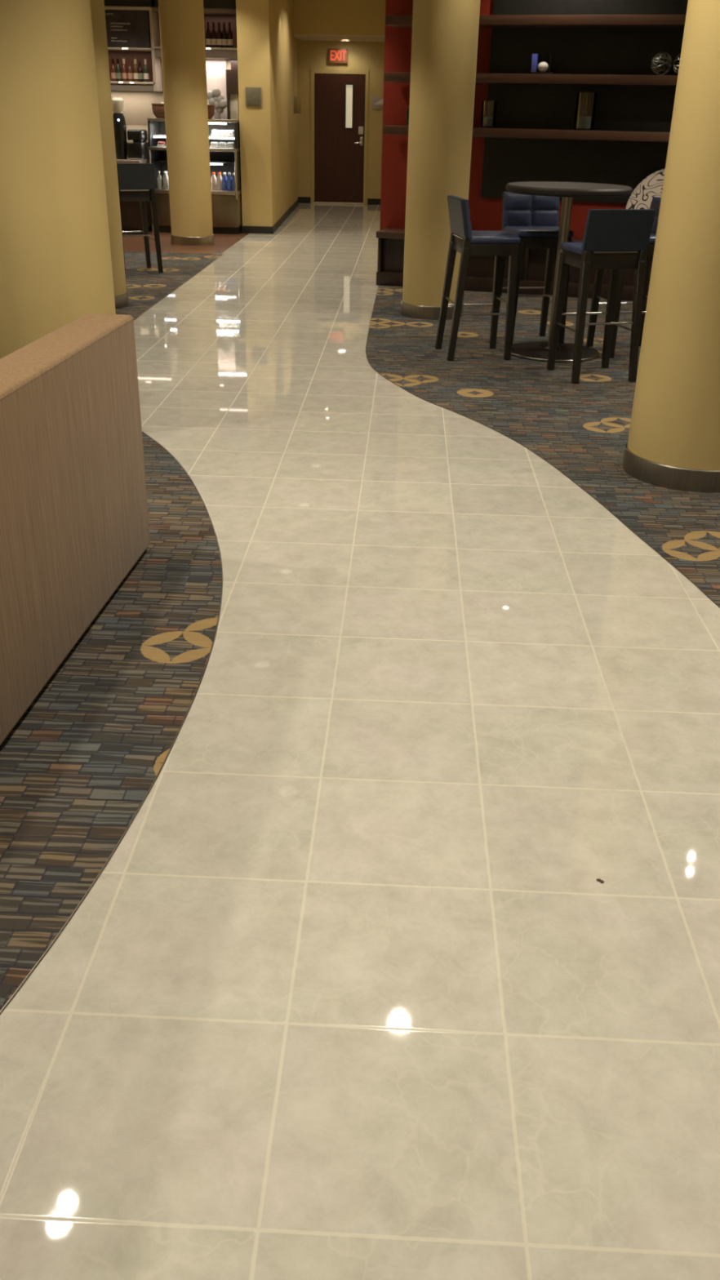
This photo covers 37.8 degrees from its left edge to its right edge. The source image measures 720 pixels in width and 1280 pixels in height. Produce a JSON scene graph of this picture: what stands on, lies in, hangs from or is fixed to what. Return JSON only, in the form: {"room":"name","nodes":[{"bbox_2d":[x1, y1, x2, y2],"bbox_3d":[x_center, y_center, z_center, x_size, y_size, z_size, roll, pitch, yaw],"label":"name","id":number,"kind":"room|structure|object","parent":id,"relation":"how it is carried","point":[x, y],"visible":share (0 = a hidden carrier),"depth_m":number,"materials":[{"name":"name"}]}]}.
{"room":"lobby","nodes":[
{"label":"lobby","id":0,"kind":"room"},
{"bbox_2d":[111,59,239,142],"bbox_3d":[-3.255,-7.664,14.999,3.500,3.200,0.100,2,27,2],"label":"wall","id":1,"kind":"structure","parent":0,"point":[137,109],"depth_m":14.96,"materials":[{"name":"beige paint"}]},
{"bbox_2d":[103,0,163,92],"bbox_3d":[-3.221,-8.321,14.371,0.960,1.440,0.429,2,27,2],"label":"upper cabinet","id":2,"kind":"object","parent":1,"relation":"attached to","point":[129,54],"visible":0.49,"depth_m":14.49,"materials":[{"name":"laminate"}]},
{"bbox_2d":[111,58,116,81],"bbox_3d":[-3.399,-7.861,14.493,0.074,0.277,0.074,2,27,2],"label":"wine bottle","id":3,"kind":"object","parent":2,"relation":"on","point":[113,77],"visible":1,"depth_m":14.48,"materials":[{"name":"clear glass"}]},
{"bbox_2d":[115,58,121,81],"bbox_3d":[-3.329,-7.859,14.491,0.074,0.277,0.074,2,27,2],"label":"wine bottle","id":4,"kind":"object","parent":2,"relation":"on","point":[118,72],"visible":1,"depth_m":14.48,"materials":[{"name":"green glass"}]},
{"bbox_2d":[121,58,127,81],"bbox_3d":[-3.249,-7.856,14.489,0.074,0.277,0.074,2,27,2],"label":"wine bottle","id":5,"kind":"object","parent":2,"relation":"on","point":[124,71],"visible":1,"depth_m":14.47,"materials":[{"name":"glass"}]},
{"bbox_2d":[104,9,150,47],"bbox_3d":[-3.229,-8.257,14.198,0.760,0.430,0.028,2,27,2],"label":"menu board","id":6,"kind":"object","parent":2,"relation":"on","point":[124,28],"visible":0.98,"depth_m":14.19,"materials":[{"name":"black"}]},
{"bbox_2d":[107,47,151,51],"bbox_3d":[-3.250,-8.130,14.463,0.910,0.025,0.400,2,27,2],"label":"shelf","id":7,"kind":"object","parent":2,"relation":"attached to","point":[109,49],"depth_m":14.29,"materials":[{"name":"laminate"}]},
{"bbox_2d":[127,61,133,81],"bbox_3d":[-3.170,-7.839,14.493,0.074,0.247,0.074,2,27,2],"label":"wine bottle","id":8,"kind":"object","parent":2,"relation":"on","point":[130,72],"visible":1,"depth_m":14.48,"materials":[{"name":"glass"}]},
{"bbox_2d":[110,80,153,84],"bbox_3d":[-3.258,-7.765,14.646,0.910,0.027,0.400,2,27,2],"label":"shelf","id":9,"kind":"object","parent":2,"relation":"attached to","point":[111,82],"depth_m":14.46,"materials":[{"name":"laminate"}]},
{"bbox_2d":[133,58,138,81],"bbox_3d":[-3.090,-7.850,14.483,0.074,0.277,0.074,2,27,2],"label":"wine bottle","id":10,"kind":"object","parent":2,"relation":"on","point":[135,68],"visible":1,"depth_m":14.46,"materials":[{"name":"glass"}]},
{"bbox_2d":[137,61,143,81],"bbox_3d":[-3.030,-7.834,14.488,0.074,0.247,0.074,2,27,2],"label":"wine bottle","id":11,"kind":"object","parent":2,"relation":"on","point":[140,78],"visible":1,"depth_m":14.47,"materials":[{"name":"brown glass"}]},
{"bbox_2d":[142,58,149,81],"bbox_3d":[-2.950,-7.845,14.479,0.074,0.277,0.074,2,27,2],"label":"wine bottle","id":12,"kind":"object","parent":2,"relation":"on","point":[146,78],"visible":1,"depth_m":14.47,"materials":[{"name":"green glass"}]},
{"bbox_2d":[151,0,237,59],"bbox_3d":[-2.188,-8.470,14.248,1.180,1.025,0.423,2,27,2],"label":"upper cabinet","id":13,"kind":"object","parent":1,"relation":"attached to","point":[215,11],"visible":0.38,"depth_m":14.28,"materials":[{"name":"laminate"}]},
{"bbox_2d":[154,46,237,49],"bbox_3d":[-2.206,-8.109,14.421,1.160,0.025,0.400,2,27,2],"label":"shelf","id":14,"kind":"object","parent":13,"relation":"attached to","point":[155,47],"depth_m":14.24,"materials":[{"name":"laminate"}]},
{"bbox_2d":[205,22,211,47],"bbox_3d":[-2.058,-8.205,14.253,0.074,0.302,0.074,2,27,2],"label":"wine bottle","id":15,"kind":"object","parent":13,"relation":"on","point":[208,38],"visible":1,"depth_m":14.24,"materials":[{"name":"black glass"}]},
{"bbox_2d":[211,22,217,47],"bbox_3d":[-1.983,-8.202,14.251,0.074,0.302,0.074,2,27,2],"label":"wine bottle","id":16,"kind":"object","parent":13,"relation":"on","point":[214,42],"visible":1,"depth_m":14.23,"materials":[{"name":"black glass"}]},
{"bbox_2d":[216,22,222,47],"bbox_3d":[-1.908,-8.200,14.249,0.074,0.302,0.074,2,27,2],"label":"wine bottle","id":17,"kind":"object","parent":13,"relation":"on","point":[219,34],"visible":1,"depth_m":14.23,"materials":[{"name":"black glass"}]},
{"bbox_2d":[222,22,227,48],"bbox_3d":[-1.838,-8.197,14.246,0.074,0.302,0.074,2,27,2],"label":"wine bottle","id":18,"kind":"object","parent":13,"relation":"on","point":[224,43],"visible":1,"depth_m":14.23,"materials":[{"name":"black glass"}]},
{"bbox_2d":[226,22,232,48],"bbox_3d":[-1.763,-8.194,14.244,0.074,0.302,0.074,2,27,2],"label":"wine bottle","id":19,"kind":"object","parent":13,"relation":"on","point":[229,34],"visible":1,"depth_m":14.23,"materials":[{"name":"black glass"}]},
{"bbox_2d":[205,58,227,119],"bbox_3d":[-2.295,-7.584,14.915,0.830,1.170,0.025,2,27,2],"label":"backsplash","id":20,"kind":"structure","parent":1,"relation":"attached to","point":[215,68],"depth_m":14.73,"materials":[{"name":"white tile"}]},
{"bbox_2d":[226,59,238,119],"bbox_3d":[-1.723,-7.521,14.870,0.300,1.220,0.120,2,27,2],"label":"wall panel","id":21,"kind":"object","parent":1,"relation":"attached to","point":[232,76],"visible":0.43,"depth_m":14.67,"materials":[{"name":"brown wood"}]},
{"bbox_2d":[229,93,238,119],"bbox_3d":[-1.783,-7.551,14.903,0.115,0.340,0.020,2,27,2],"label":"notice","id":22,"kind":"object","parent":21,"relation":"attached to","point":[233,97],"visible":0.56,"depth_m":14.89,"materials":[{"name":"beige paper"}]},
{"bbox_2d":[235,0,297,226],"bbox_3d":[-1.317,-8.287,16.324,0.421,3.200,5.205,2,27,1],"label":"wall","id":23,"kind":"structure","parent":0,"point":[266,43],"depth_m":14.42,"materials":[{"name":"yellow paint"}]},
{"bbox_2d":[245,86,261,106],"bbox_3d":[-1.414,-7.209,13.947,0.210,0.230,0.020,2,27,2],"label":"wall plaque","id":24,"kind":"object","parent":23,"relation":"attached to","point":[253,95],"visible":1,"depth_m":13.94,"materials":[{"name":"metal"}]},
{"bbox_2d":[241,199,298,234],"bbox_3d":[-1.317,-6.896,17.014,0.445,0.094,5.212,2,27,2],"label":"baseboard","id":25,"kind":"structure","parent":23,"relation":"attached to","point":[248,229],"depth_m":14.70,"materials":[{"name":"black rubber"}]},
{"bbox_2d":[293,95,300,114],"bbox_3d":[-1.005,-8.549,16.793,0.115,0.260,0.040,2,27,2],"label":"wall plaque","id":26,"kind":"object","parent":23,"relation":"attached to","point":[296,100],"visible":1,"depth_m":16.78,"materials":[{"name":"gold metal"}]},
{"bbox_2d":[293,0,386,41],"bbox_3d":[-0.245,-10.650,17.998,2.300,0.635,1.600,2,27,2],"label":"ceiling","id":27,"kind":"structure","parent":0,"point":[326,17],"depth_m":17.33,"materials":[{"name":"yellow paint"}]},
{"bbox_2d":[296,40,384,204],"bbox_3d":[-0.276,-9.447,19.228,2.250,2.710,0.120,2,27,2],"label":"wall","id":28,"kind":"structure","parent":0,"point":[370,55],"depth_m":18.94,"materials":[{"name":"yellow paint"}]},
{"bbox_2d":[328,48,347,63],"bbox_3d":[-0.389,-10.378,18.670,0.340,0.230,0.055,2,27,2],"label":"exit sign","id":29,"kind":"object","parent":28,"relation":"attached to","point":[336,55],"visible":1,"depth_m":18.65,"materials":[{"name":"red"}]},
{"bbox_2d":[313,201,364,204],"bbox_3d":[-0.401,-8.203,19.734,0.940,0.028,0.100,2,27,2],"label":"trim","id":30,"kind":"structure","parent":28,"relation":"attached to","point":[316,202],"depth_m":19.69,"materials":[{"name":"metal"}]},
{"bbox_2d":[297,196,380,204],"bbox_3d":[-0.251,-8.251,19.752,1.845,0.105,0.012,2,27,2],"label":"baseboard","id":31,"kind":"structure","parent":28,"relation":"attached to","point":[301,199],"depth_m":19.75,"materials":[{"name":"black rubber"}]},
{"bbox_2d":[310,68,368,204],"bbox_3d":[-0.383,-9.207,19.281,1.050,2.230,0.010,2,27,2],"label":"trim","id":32,"kind":"structure","parent":28,"relation":"attached to","point":[313,71],"depth_m":19.12,"materials":[{"name":"yellow paint"}]},
{"bbox_2d":[314,73,365,202],"bbox_3d":[-0.384,-9.182,19.287,0.921,2.120,0.112,2,27,2],"label":"door","id":33,"kind":"structure","parent":28,"relation":"in","point":[339,99],"depth_m":19.28,"materials":[{"name":"brown wood"}]},
{"bbox_2d":[372,97,383,109],"bbox_3d":[0.342,-9.702,18.994,0.230,0.200,0.016,2,27,2],"label":"wall plaque","id":34,"kind":"object","parent":28,"relation":"attached to","point":[377,102],"visible":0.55,"depth_m":18.99,"materials":[{"name":"white plastic"}]},
{"bbox_2d":[0,203,719,1279],"bbox_3d":[0.127,-2.765,9.052,11.000,0.103,24.600,2,27,2],"label":"floor","id":35,"kind":"structure","parent":0,"point":[353,989],"depth_m":2.33,"materials":[{"name":"tile"}]},
{"bbox_2d":[0,252,222,1010],"bbox_3d":[-2.965,-1.018,5.325,5.190,0.004,16.100,2,27,2],"label":"carpet","id":36,"kind":"object","parent":35,"relation":"on","point":[80,762],"visible":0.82,"depth_m":2.96,"materials":[{"name":"multicoloured carpet"}]},
{"bbox_2d":[0,0,115,359],"bbox_3d":[-1.552,-2.585,4.940,0.642,3.196,0.642,2,27,2],"label":"column","id":37,"kind":"structure","parent":36,"relation":"on","point":[55,263],"depth_m":4.88,"materials":[{"name":"yellow paint"}]},
{"bbox_2d":[0,313,150,745],"bbox_3d":[-1.324,-0.159,2.689,0.800,0.885,2.750,3,27,4],"label":"half wall","id":38,"kind":"structure","parent":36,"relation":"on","point":[74,516],"depth_m":3.12,"materials":[{"name":"wood"}]},
{"bbox_2d":[89,0,128,309],"bbox_3d":[-2.303,-4.336,8.400,0.642,3.196,0.642,2,27,2],"label":"column","id":39,"kind":"structure","parent":36,"relation":"on","point":[97,6],"depth_m":8.48,"materials":[{"name":"yellow paint"}]},
{"bbox_2d":[116,163,163,274],"bbox_3d":[-2.347,-4.354,10.840,0.440,1.038,0.460,-12,30,-25],"label":"bar stool","id":40,"kind":"object","parent":36,"relation":"on","point":[136,181],"visible":0.74,"depth_m":10.62,"materials":[{"name":"brown wood"}]},
{"bbox_2d":[0,254,222,1014],"bbox_3d":[-1.143,-0.965,5.296,1.226,0.004,16.118,0,27,-2],"label":"trim","id":41,"kind":"structure","parent":35,"relation":"on","point":[193,698],"depth_m":2.60,"materials":[{"name":"metal"}]},
{"bbox_2d":[115,158,152,234],"bbox_3d":[-3.783,-6.101,14.397,1.800,0.920,0.820,2,27,2],"label":"base cabinet","id":42,"kind":"object","parent":35,"relation":"on","point":[131,211],"depth_m":14.16,"materials":[{"name":"brown wood"}]},
{"bbox_2d":[111,97,127,159],"bbox_3d":[-3.171,-6.740,13.856,0.179,0.730,0.179,18,31,30],"label":"coffee grinder","id":43,"kind":"object","parent":42,"relation":"on","point":[117,104],"visible":0.91,"depth_m":13.79,"materials":[{"name":"black plastic"}]},
{"bbox_2d":[115,158,148,163],"bbox_3d":[-3.775,-6.492,14.201,1.800,0.045,0.820,2,27,2],"label":"countertop","id":44,"kind":"structure","parent":42,"relation":"on","point":[118,161],"depth_m":13.81,"materials":[{"name":"stone"}]},
{"bbox_2d":[126,128,148,159],"bbox_3d":[-2.970,-6.616,14.031,0.210,0.360,0.440,2,27,2],"label":"coffee machine","id":45,"kind":"object","parent":42,"relation":"on","point":[136,145],"visible":0.98,"depth_m":13.88,"materials":[{"name":"black plastic"}]},
{"bbox_2d":[127,158,144,159],"bbox_3d":[-2.979,-6.404,13.987,0.200,0.020,0.170,2,27,2],"label":"drip tray","id":46,"kind":"object","parent":45,"relation":"on","point":[127,158],"depth_m":13.91,"materials":[{"name":"grey plastic"}]},
{"bbox_2d":[127,128,147,142],"bbox_3d":[-2.966,-6.723,14.011,0.200,0.150,0.380,2,27,2],"label":"hood","id":47,"kind":"object","parent":45,"relation":"attached to","point":[135,135],"depth_m":13.85,"materials":[{"name":"black plastic"}]},
{"bbox_2d":[124,251,222,254],"bbox_3d":[-3.416,-4.647,12.540,3.560,0.006,0.025,2,27,2],"label":"trim","id":48,"kind":"structure","parent":35,"relation":"on","point":[124,251],"depth_m":12.50,"materials":[{"name":"brown wood"}]},
{"bbox_2d":[158,0,213,245],"bbox_3d":[-2.117,-6.523,12.770,0.546,3.197,0.546,2,27,2],"label":"column","id":49,"kind":"structure","parent":35,"relation":"on","point":[181,22],"depth_m":12.66,"materials":[{"name":"yellow paint"}]},
{"bbox_2d":[147,117,242,234],"bbox_3d":[-2.238,-6.412,14.524,1.195,1.420,0.776,2,27,2],"label":"display case","id":50,"kind":"object","parent":35,"relation":"on","point":[226,206],"visible":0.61,"depth_m":14.41,"materials":[{"name":"black metal"}]},
{"bbox_2d":[151,102,164,118],"bbox_3d":[-2.650,-7.152,14.183,0.322,0.194,0.322,2,27,2],"label":"wicker basket","id":51,"kind":"object","parent":50,"relation":"on","point":[157,108],"visible":0.41,"depth_m":14.07,"materials":[{"name":"brown wicker"}]},
{"bbox_2d":[156,171,162,189],"bbox_3d":[-2.738,-6.273,14.337,0.062,0.222,0.061,2,27,2],"label":"drink bottle","id":52,"kind":"object","parent":50,"relation":"on","point":[158,178],"visible":1,"depth_m":14.32,"materials":[{"name":"grey plastic"}]},
{"bbox_2d":[157,141,165,146],"bbox_3d":[-2.685,-6.713,14.226,0.100,0.060,0.140,1,27,0],"label":"pack","id":53,"kind":"object","parent":50,"relation":"on","point":[161,144],"visible":1,"depth_m":14.18,"materials":[{"name":"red plastic"}]},
{"bbox_2d":[162,171,168,189],"bbox_3d":[-2.658,-6.270,14.334,0.062,0.222,0.061,2,27,2],"label":"drink bottle","id":54,"kind":"object","parent":50,"relation":"on","point":[165,178],"visible":1,"depth_m":14.32,"materials":[{"name":"white plastic"}]},
{"bbox_2d":[154,186,241,195],"bbox_3d":[-2.242,-6.250,14.614,1.195,0.050,0.760,2,27,2],"label":"shelf","id":55,"kind":"object","parent":50,"relation":"attached to","point":[237,191],"depth_m":14.28,"materials":[{"name":"metal"}]},
{"bbox_2d":[207,102,215,119],"bbox_3d":[-2.110,-7.133,14.166,0.322,0.195,0.322,2,27,2],"label":"wicker basket","id":56,"kind":"object","parent":50,"relation":"on","point":[211,108],"visible":0.28,"depth_m":14.09,"materials":[{"name":"brown wicker"}]},
{"bbox_2d":[210,172,215,190],"bbox_3d":[-1.998,-6.246,14.313,0.062,0.222,0.061,2,27,2],"label":"drink bottle","id":57,"kind":"object","parent":50,"relation":"on","point":[213,179],"visible":0.99,"depth_m":14.29,"materials":[{"name":"white plastic"}]},
{"bbox_2d":[209,142,218,147],"bbox_3d":[-1.966,-6.691,14.201,0.100,0.070,0.140,4,27,5],"label":"pack","id":58,"kind":"object","parent":50,"relation":"on","point":[213,144],"visible":1,"depth_m":14.15,"materials":[{"name":"white plastic"}]},
{"bbox_2d":[211,129,219,136],"bbox_3d":[-1.957,-6.874,14.243,0.100,0.075,0.140,3,27,4],"label":"pack","id":59,"kind":"object","parent":50,"relation":"on","point":[215,132],"visible":1,"depth_m":14.19,"materials":[{"name":"white plastic"}]},
{"bbox_2d":[213,172,217,190],"bbox_3d":[-1.994,-6.286,14.393,0.062,0.222,0.061,2,27,2],"label":"drink bottle","id":60,"kind":"object","parent":50,"relation":"on","point":[214,172],"visible":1,"depth_m":14.38,"materials":[{"name":"white plastic"}]},
{"bbox_2d":[207,87,227,119],"bbox_3d":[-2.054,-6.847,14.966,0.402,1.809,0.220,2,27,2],"label":"flower vase","id":61,"kind":"object","parent":50,"relation":"on","point":[220,102],"visible":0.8,"depth_m":14.59,"materials":[{"name":"white ceramic"}]},
{"bbox_2d":[217,172,222,190],"bbox_3d":[-1.919,-6.243,14.311,0.062,0.222,0.061,2,27,2],"label":"drink bottle","id":62,"kind":"object","parent":50,"relation":"on","point":[219,179],"visible":1,"depth_m":14.29,"materials":[{"name":"beige plastic"}]},
{"bbox_2d":[217,142,226,147],"bbox_3d":[-1.856,-6.687,14.197,0.100,0.070,0.140,2,27,1],"label":"pack","id":63,"kind":"object","parent":50,"relation":"on","point":[222,144],"visible":1,"depth_m":14.14,"materials":[{"name":"white plastic"}]},
{"bbox_2d":[218,129,227,136],"bbox_3d":[-1.847,-6.870,14.239,0.100,0.075,0.140,4,27,6],"label":"pack","id":64,"kind":"object","parent":50,"relation":"on","point":[222,132],"visible":1,"depth_m":14.19,"materials":[{"name":"white plastic"}]},
{"bbox_2d":[218,133,226,136],"bbox_3d":[-1.848,-6.848,14.251,0.100,0.026,0.140,4,27,6],"label":"tray","id":65,"kind":"object","parent":64,"relation":"on","point":[220,135],"depth_m":14.19,"materials":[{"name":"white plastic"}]},
{"bbox_2d":[222,173,226,191],"bbox_3d":[-1.849,-6.240,14.308,0.064,0.222,0.063,2,27,2],"label":"drink bottle","id":66,"kind":"object","parent":50,"relation":"on","point":[224,178],"visible":1,"depth_m":14.29,"materials":[{"name":"blue plastic"}]},
{"bbox_2d":[226,173,231,191],"bbox_3d":[-1.779,-6.237,14.306,0.064,0.222,0.063,2,27,2],"label":"drink bottle","id":67,"kind":"object","parent":50,"relation":"on","point":[228,179],"visible":1,"depth_m":14.29,"materials":[{"name":"blue plastic"}]},
{"bbox_2d":[226,142,234,148],"bbox_3d":[-1.746,-6.683,14.194,0.100,0.070,0.140,2,27,2],"label":"pack","id":68,"kind":"object","parent":50,"relation":"on","point":[229,144],"visible":0.89,"depth_m":14.14,"materials":[{"name":"white plastic"}]},
{"bbox_2d":[226,129,234,136],"bbox_3d":[-1.738,-6.865,14.236,0.100,0.075,0.140,4,27,6],"label":"pack","id":69,"kind":"object","parent":50,"relation":"on","point":[230,132],"visible":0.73,"depth_m":14.18,"materials":[{"name":"white plastic"}]},
{"bbox_2d":[231,173,235,191],"bbox_3d":[-1.714,-6.235,14.304,0.064,0.222,0.063,2,27,2],"label":"drink bottle","id":70,"kind":"object","parent":50,"relation":"on","point":[233,174],"visible":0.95,"depth_m":14.28,"materials":[{"name":"blue plastic"}]},
{"bbox_2d":[365,284,719,606],"bbox_3d":[2.629,-0.387,4.305,5.524,0.004,14.218,2,27,2],"label":"carpet","id":71,"kind":"object","parent":35,"relation":"on","point":[582,429],"visible":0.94,"depth_m":6.40,"materials":[{"name":"carpet"}]},
{"bbox_2d":[400,0,480,319],"bbox_3d":[0.645,-4.222,8.297,0.532,3.196,0.532,2,27,2],"label":"column","id":72,"kind":"structure","parent":71,"relation":"on","point":[445,36],"depth_m":8.22,"materials":[{"name":"yellow paint"}]},
{"bbox_2d":[435,195,520,360],"bbox_3d":[0.819,-2.516,7.311,0.460,1.038,0.440,-3,27,-8],"label":"bar stool","id":73,"kind":"object","parent":71,"relation":"on","point":[464,240],"visible":1,"depth_m":7.20,"materials":[{"name":"blue leather"}]},
{"bbox_2d":[376,227,653,301],"bbox_3d":[2.850,-3.447,9.852,5.520,0.501,0.370,9,28,14],"label":"bench","id":74,"kind":"object","parent":71,"relation":"on","point":[480,272],"visible":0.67,"depth_m":10.17,"materials":[{"name":"brown wood"}]},
{"bbox_2d":[625,168,665,208],"bbox_3d":[2.847,-4.005,9.596,0.880,0.565,0.189,9,28,14],"label":"cushion","id":75,"kind":"object","parent":74,"relation":"on","point":[651,186],"visible":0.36,"depth_m":9.54,"materials":[{"name":"fabric"}]},
{"bbox_2d":[489,191,573,344],"bbox_3d":[1.276,-2.737,7.771,0.440,1.038,0.460,-4,27,-10],"label":"bar stool","id":76,"kind":"object","parent":71,"relation":"on","point":[534,219],"visible":0.78,"depth_m":7.69,"materials":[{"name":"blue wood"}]},
{"bbox_2d":[505,181,632,361],"bbox_3d":[1.407,-2.587,7.386,0.850,1.120,0.850,2,27,2],"label":"bar table","id":77,"kind":"object","parent":71,"relation":"on","point":[534,350],"visible":0.82,"depth_m":7.23,"materials":[{"name":"laminate"}]},
{"bbox_2d":[546,208,655,384],"bbox_3d":[1.542,-2.227,6.765,0.440,1.038,0.460,-5,27,-12],"label":"bar stool","id":78,"kind":"object","parent":71,"relation":"on","point":[614,240],"visible":1,"depth_m":6.57,"materials":[{"name":"brown wood"}]},
{"bbox_2d":[586,196,661,358],"bbox_3d":[1.962,-2.587,7.501,0.460,1.038,0.440,-4,27,-10],"label":"bar stool","id":79,"kind":"object","parent":71,"relation":"on","point":[655,202],"visible":0.2,"depth_m":7.61,"materials":[{"name":"brown wood"}]},
{"bbox_2d":[622,0,719,493],"bbox_3d":[1.637,-2.249,4.404,0.642,3.196,0.642,2,27,2],"label":"column","id":80,"kind":"structure","parent":71,"relation":"on","point":[673,442],"depth_m":4.57,"materials":[{"name":"yellow paint"}]},
{"bbox_2d":[365,285,719,608],"bbox_3d":[0.966,-0.425,4.309,0.772,0.004,14.474,-3,27,-9],"label":"trim","id":81,"kind":"structure","parent":35,"relation":"on","point":[378,286],"depth_m":4.99,"materials":[{"name":"metal"}]},
{"bbox_2d":[379,0,626,237],"bbox_3d":[2.998,-4.765,9.485,5.735,3.200,0.198,9,28,14],"label":"wall","id":82,"kind":"structure","parent":0,"point":[486,213],"depth_m":10.07,"materials":[{"name":"paint"}]},
{"bbox_2d":[382,0,688,203],"bbox_3d":[2.903,-5.019,9.064,5.483,2.372,0.360,9,28,14],"label":"shelving unit","id":83,"kind":"object","parent":82,"relation":"attached to","point":[607,48],"visible":0.79,"depth_m":9.50,"materials":[{"name":"brown wood"}]},
{"bbox_2d":[405,105,408,125],"bbox_3d":[0.482,-4.915,9.849,0.100,0.172,0.100,9,28,14],"label":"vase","id":84,"kind":"object","parent":83,"relation":"on","point":[407,110],"visible":0.25,"depth_m":9.83,"materials":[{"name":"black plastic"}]},
{"bbox_2d":[480,100,497,128],"bbox_3d":[1.182,-4.833,9.657,0.136,0.225,0.136,9,28,14],"label":"glass vase","id":85,"kind":"object","parent":83,"relation":"on","point":[485,122],"visible":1,"depth_m":9.64,"materials":[{"name":"glass"}]},
{"bbox_2d":[530,53,555,74],"bbox_3d":[1.628,-5.109,9.322,0.200,0.155,0.107,9,28,14],"label":"candle holder","id":86,"kind":"object","parent":83,"relation":"on","point":[543,66],"visible":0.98,"depth_m":9.30,"materials":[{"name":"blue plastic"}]},
{"bbox_2d":[537,62,548,71],"bbox_3d":[1.625,-5.086,9.327,0.094,0.080,0.094,9,28,14],"label":"orb","id":87,"kind":"object","parent":86,"relation":"on","point":[543,66],"depth_m":9.30,"materials":[{"name":"ceramic"}]},
{"bbox_2d":[573,91,597,129],"bbox_3d":[2.021,-4.744,9.423,0.180,0.306,0.180,9,28,14],"label":"glass vase","id":88,"kind":"object","parent":83,"relation":"on","point":[587,122],"visible":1,"depth_m":9.39,"materials":[{"name":"clear glass"}]},
{"bbox_2d":[650,52,671,75],"bbox_3d":[2.607,-4.983,9.086,0.179,0.177,0.177,9,28,14],"label":"orb","id":89,"kind":"object","parent":83,"relation":"on","point":[653,64],"visible":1,"depth_m":9.06,"materials":[{"name":"silver metal"}]},
{"bbox_2d":[672,53,680,74],"bbox_3d":[2.784,-4.956,9.041,0.179,0.177,0.178,9,28,14],"label":"orb","id":90,"kind":"object","parent":83,"relation":"on","point":[675,67],"visible":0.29,"depth_m":9.06,"materials":[{"name":"silver metal"}]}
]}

